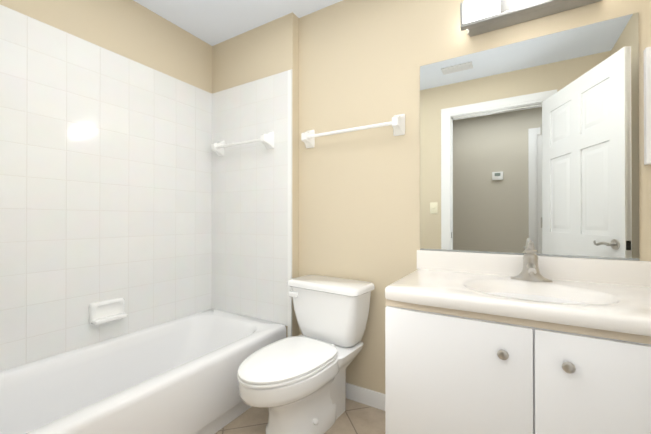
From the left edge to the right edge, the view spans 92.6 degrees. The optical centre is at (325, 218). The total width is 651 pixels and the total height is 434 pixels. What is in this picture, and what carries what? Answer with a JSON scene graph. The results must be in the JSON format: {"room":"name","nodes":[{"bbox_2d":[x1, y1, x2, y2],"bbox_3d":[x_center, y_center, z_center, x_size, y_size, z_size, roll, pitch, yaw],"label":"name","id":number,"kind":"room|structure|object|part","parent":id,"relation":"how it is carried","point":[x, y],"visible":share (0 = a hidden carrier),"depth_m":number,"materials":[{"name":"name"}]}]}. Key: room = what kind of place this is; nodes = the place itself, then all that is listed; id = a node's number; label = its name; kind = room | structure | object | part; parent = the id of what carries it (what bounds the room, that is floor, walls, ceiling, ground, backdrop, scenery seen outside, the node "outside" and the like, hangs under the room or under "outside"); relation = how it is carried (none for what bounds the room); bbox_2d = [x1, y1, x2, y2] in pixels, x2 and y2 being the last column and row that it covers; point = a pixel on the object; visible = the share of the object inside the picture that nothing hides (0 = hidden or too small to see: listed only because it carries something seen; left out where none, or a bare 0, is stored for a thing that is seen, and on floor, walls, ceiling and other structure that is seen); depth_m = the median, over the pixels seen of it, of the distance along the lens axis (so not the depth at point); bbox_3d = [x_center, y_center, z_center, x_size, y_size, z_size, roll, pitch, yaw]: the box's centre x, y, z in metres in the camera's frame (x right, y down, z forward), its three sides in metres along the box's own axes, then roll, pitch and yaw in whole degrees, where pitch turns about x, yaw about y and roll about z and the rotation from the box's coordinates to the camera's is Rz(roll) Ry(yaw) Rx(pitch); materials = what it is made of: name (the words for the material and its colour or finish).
{"room":"bathroom","nodes":[
{"label":"bathroom","id":0,"kind":"room"},
{"bbox_2d":[0,0,211,92],"bbox_3d":[-1.645,-0.130,1.270,0.120,2.440,2.770,0,0,31],"label":"wall","id":1,"kind":"structure","parent":0,"point":[133,30],"depth_m":1.92,"materials":[{"name":"beige paint"}]},
{"bbox_2d":[0,5,211,370],"bbox_3d":[-1.278,-0.133,1.758,0.001,1.680,1.544,0,0,31],"label":"wall tile","id":2,"kind":"structure","parent":1,"relation":"attached to","point":[105,174],"depth_m":1.73,"materials":[{"name":"white tile"}]},
{"bbox_2d":[89,297,126,324],"bbox_3d":[-1.231,0.527,1.774,0.062,0.115,0.180,0,0,31],"label":"soap dish","id":3,"kind":"object","parent":2,"relation":"attached to","point":[104,311],"visible":1,"depth_m":1.77,"materials":[{"name":"white ceramic"}]},
{"bbox_2d":[134,0,342,45],"bbox_3d":[-0.157,-1.383,0.431,3.900,0.060,3.040,0,0,31],"label":"ceiling","id":4,"kind":"structure","parent":0,"point":[212,22],"depth_m":2.04,"materials":[{"name":"white paint"}]},
{"bbox_2d":[212,12,298,337],"bbox_3d":[-0.554,-0.126,2.343,0.900,2.440,0.190,0,0,31],"label":"wall","id":5,"kind":"structure","parent":0,"point":[265,50],"depth_m":2.12,"materials":[{"name":"beige paint"}]},
{"bbox_2d":[212,71,287,325],"bbox_3d":[-0.566,-0.132,2.233,0.739,1.680,0.001,0,0,31],"label":"wall tile","id":6,"kind":"structure","parent":5,"relation":"attached to","point":[249,229],"depth_m":2.21,"materials":[{"name":"white tile"}]},
{"bbox_2d":[211,131,273,156],"bbox_3d":[-0.604,-0.529,2.207,0.551,0.116,0.082,0,0,31],"label":"towel bar","id":7,"kind":"object","parent":6,"relation":"attached to","point":[266,140],"visible":1,"depth_m":2.14,"materials":[{"name":"white ceramic"}]},
{"bbox_3d":[-0.812,-0.528,2.330,0.066,0.116,0.082,0,0,31],"label":"post","id":8,"kind":"part","parent":7,"relation":"part of","materials":[{"name":"white ceramic"}]},
{"bbox_3d":[-0.395,-0.529,2.083,0.066,0.116,0.082,0,0,31],"label":"post","id":9,"kind":"part","parent":7,"relation":"part of","materials":[{"name":"white ceramic"}]},
{"bbox_2d":[288,69,291,336],"bbox_3d":[-0.234,0.060,2.034,0.034,2.065,0.012,0,0,31],"label":"wall tile","id":10,"kind":"structure","parent":5,"relation":"attached to","point":[289,197],"depth_m":2.03,"materials":[{"name":"white tile"}]},
{"bbox_2d":[215,398,384,433],"bbox_3d":[-0.157,1.117,0.421,3.900,0.060,3.040,0,0,31],"label":"floor","id":11,"kind":"structure","parent":0,"point":[355,417],"depth_m":1.66,"materials":[{"name":"beige tile"}]},
{"bbox_2d":[0,309,285,433],"bbox_3d":[-0.959,0.894,1.568,0.734,0.395,1.532,0,0,31],"label":"bathtub","id":12,"kind":"object","parent":11,"relation":"on","point":[177,376],"visible":0.94,"depth_m":1.55,"materials":[{"name":"white ceramic"}]},
{"bbox_2d":[237,275,374,433],"bbox_3d":[-0.122,0.727,1.602,0.486,0.728,0.751,0,0,36],"label":"toilet","id":13,"kind":"object","parent":11,"relation":"on","point":[295,384],"visible":1,"depth_m":1.58,"materials":[{"name":"white ceramic"}]},
{"bbox_3d":[-0.189,0.695,1.510,0.364,0.016,0.523,0,0,36],"label":"seat","id":14,"kind":"part","parent":13,"relation":"part of","materials":[{"name":"white plastic"}]},
{"bbox_3d":[-0.187,0.679,1.513,0.360,0.029,0.526,0,0,36],"label":"seat lid","id":15,"kind":"part","parent":13,"relation":"part of","materials":[{"name":"white plastic"}]},
{"bbox_3d":[-0.166,0.898,1.540,0.370,0.386,0.586,0,0,36],"label":"bowl","id":16,"kind":"part","parent":13,"relation":"part of","materials":[{"name":"white ceramic"}]},
{"bbox_3d":[-0.188,0.445,1.821,0.062,0.029,0.026,0,0,36],"label":"handle","id":17,"kind":"part","parent":13,"relation":"part of","materials":[{"name":"white plastic"}]},
{"bbox_3d":[0.024,0.384,1.807,0.486,0.040,0.237,0,0,36],"label":"lid","id":18,"kind":"part","parent":13,"relation":"part of","materials":[{"name":"white ceramic"}]},
{"bbox_2d":[385,241,650,433],"bbox_3d":[0.837,0.592,1.149,1.128,0.995,0.572,0,0,31],"label":"bathroom vanity","id":19,"kind":"object","parent":11,"relation":"on","point":[530,341],"visible":1,"depth_m":1.04,"materials":[{"name":"white wood"}]},
{"bbox_3d":[0.441,0.664,1.091,0.478,0.640,0.018,0,0,31],"label":"door","id":20,"kind":"part","parent":19,"relation":"part of","materials":[{"name":"white wood"}]},
{"bbox_3d":[0.566,0.434,0.993,0.033,0.033,0.026,0,0,31],"label":"knob","id":21,"kind":"part","parent":19,"relation":"part of","materials":[{"name":"silver metal"}]},
{"bbox_2d":[510,241,552,281],"bbox_3d":[0.874,0.182,1.321,0.156,0.173,0.134,0,0,31],"label":"faucet","id":22,"kind":"object","parent":19,"relation":"on","point":[530,272],"depth_m":1.33,"materials":[{"name":"silver metal"}]},
{"bbox_3d":[0.709,0.434,0.908,0.033,0.033,0.026,0,0,31],"label":"knob","id":23,"kind":"part","parent":19,"relation":"part of","materials":[{"name":"silver metal"}]},
{"bbox_3d":[0.855,0.663,0.845,0.478,0.640,0.018,0,0,31],"label":"door","id":24,"kind":"part","parent":19,"relation":"part of","materials":[{"name":"white wood"}]},
{"bbox_2d":[299,0,650,393],"bbox_3d":[0.728,-0.129,1.622,2.040,2.440,0.120,0,0,31],"label":"wall","id":25,"kind":"structure","parent":0,"point":[361,62],"depth_m":1.81,"materials":[{"name":"beige paint"}]},
{"bbox_2d":[301,130,314,147],"bbox_3d":[-0.120,-0.519,2.007,0.066,0.116,0.082,0,0,31],"label":"wall post","id":26,"kind":"object","parent":25,"relation":"attached to","point":[309,142],"visible":1,"depth_m":2.01,"materials":[{"name":"white ceramic"}]},
{"bbox_2d":[307,121,391,137],"bbox_3d":[0.128,-0.520,1.842,0.619,0.021,0.021,0,0,31],"label":"towel rail","id":27,"kind":"object","parent":26,"relation":"attached to","point":[352,129],"visible":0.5,"depth_m":1.82,"materials":[{"name":"white ceramic"}]},
{"bbox_2d":[346,383,384,410],"bbox_3d":[0.160,1.047,1.877,0.798,0.090,0.014,0,0,31],"label":"baseboard","id":28,"kind":"structure","parent":25,"relation":"attached to","point":[371,398],"depth_m":1.82,"materials":[{"name":"white wood"}]},
{"bbox_2d":[392,114,404,135],"bbox_3d":[0.392,-0.520,1.703,0.066,0.116,0.082,0,0,31],"label":"wall post","id":29,"kind":"object","parent":25,"relation":"attached to","point":[398,123],"visible":1,"depth_m":1.70,"materials":[{"name":"white ceramic"}]},
{"bbox_2d":[420,13,639,260],"bbox_3d":[0.878,-0.325,1.457,0.857,0.988,0.008,0,0,31],"label":"mirror","id":30,"kind":"object","parent":25,"relation":"attached to","point":[523,144],"visible":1,"depth_m":1.41,"materials":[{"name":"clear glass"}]},
{"bbox_2d":[460,0,601,36],"bbox_3d":[0.909,-0.966,1.378,0.564,0.128,0.115,0,0,31],"label":"sconce","id":31,"kind":"object","parent":25,"relation":"attached to","point":[477,17],"visible":1,"depth_m":1.40,"materials":[{"name":"grey metal"}]},
{"bbox_2d":[643,47,650,164],"bbox_3d":[1.350,-0.438,1.165,0.223,0.455,0.029,0,0,31],"label":"medicine cabinet","id":32,"kind":"object","parent":25,"relation":"attached to","point":[647,102],"visible":1,"depth_m":1.21,"materials":[{"name":"white"}]}
]}

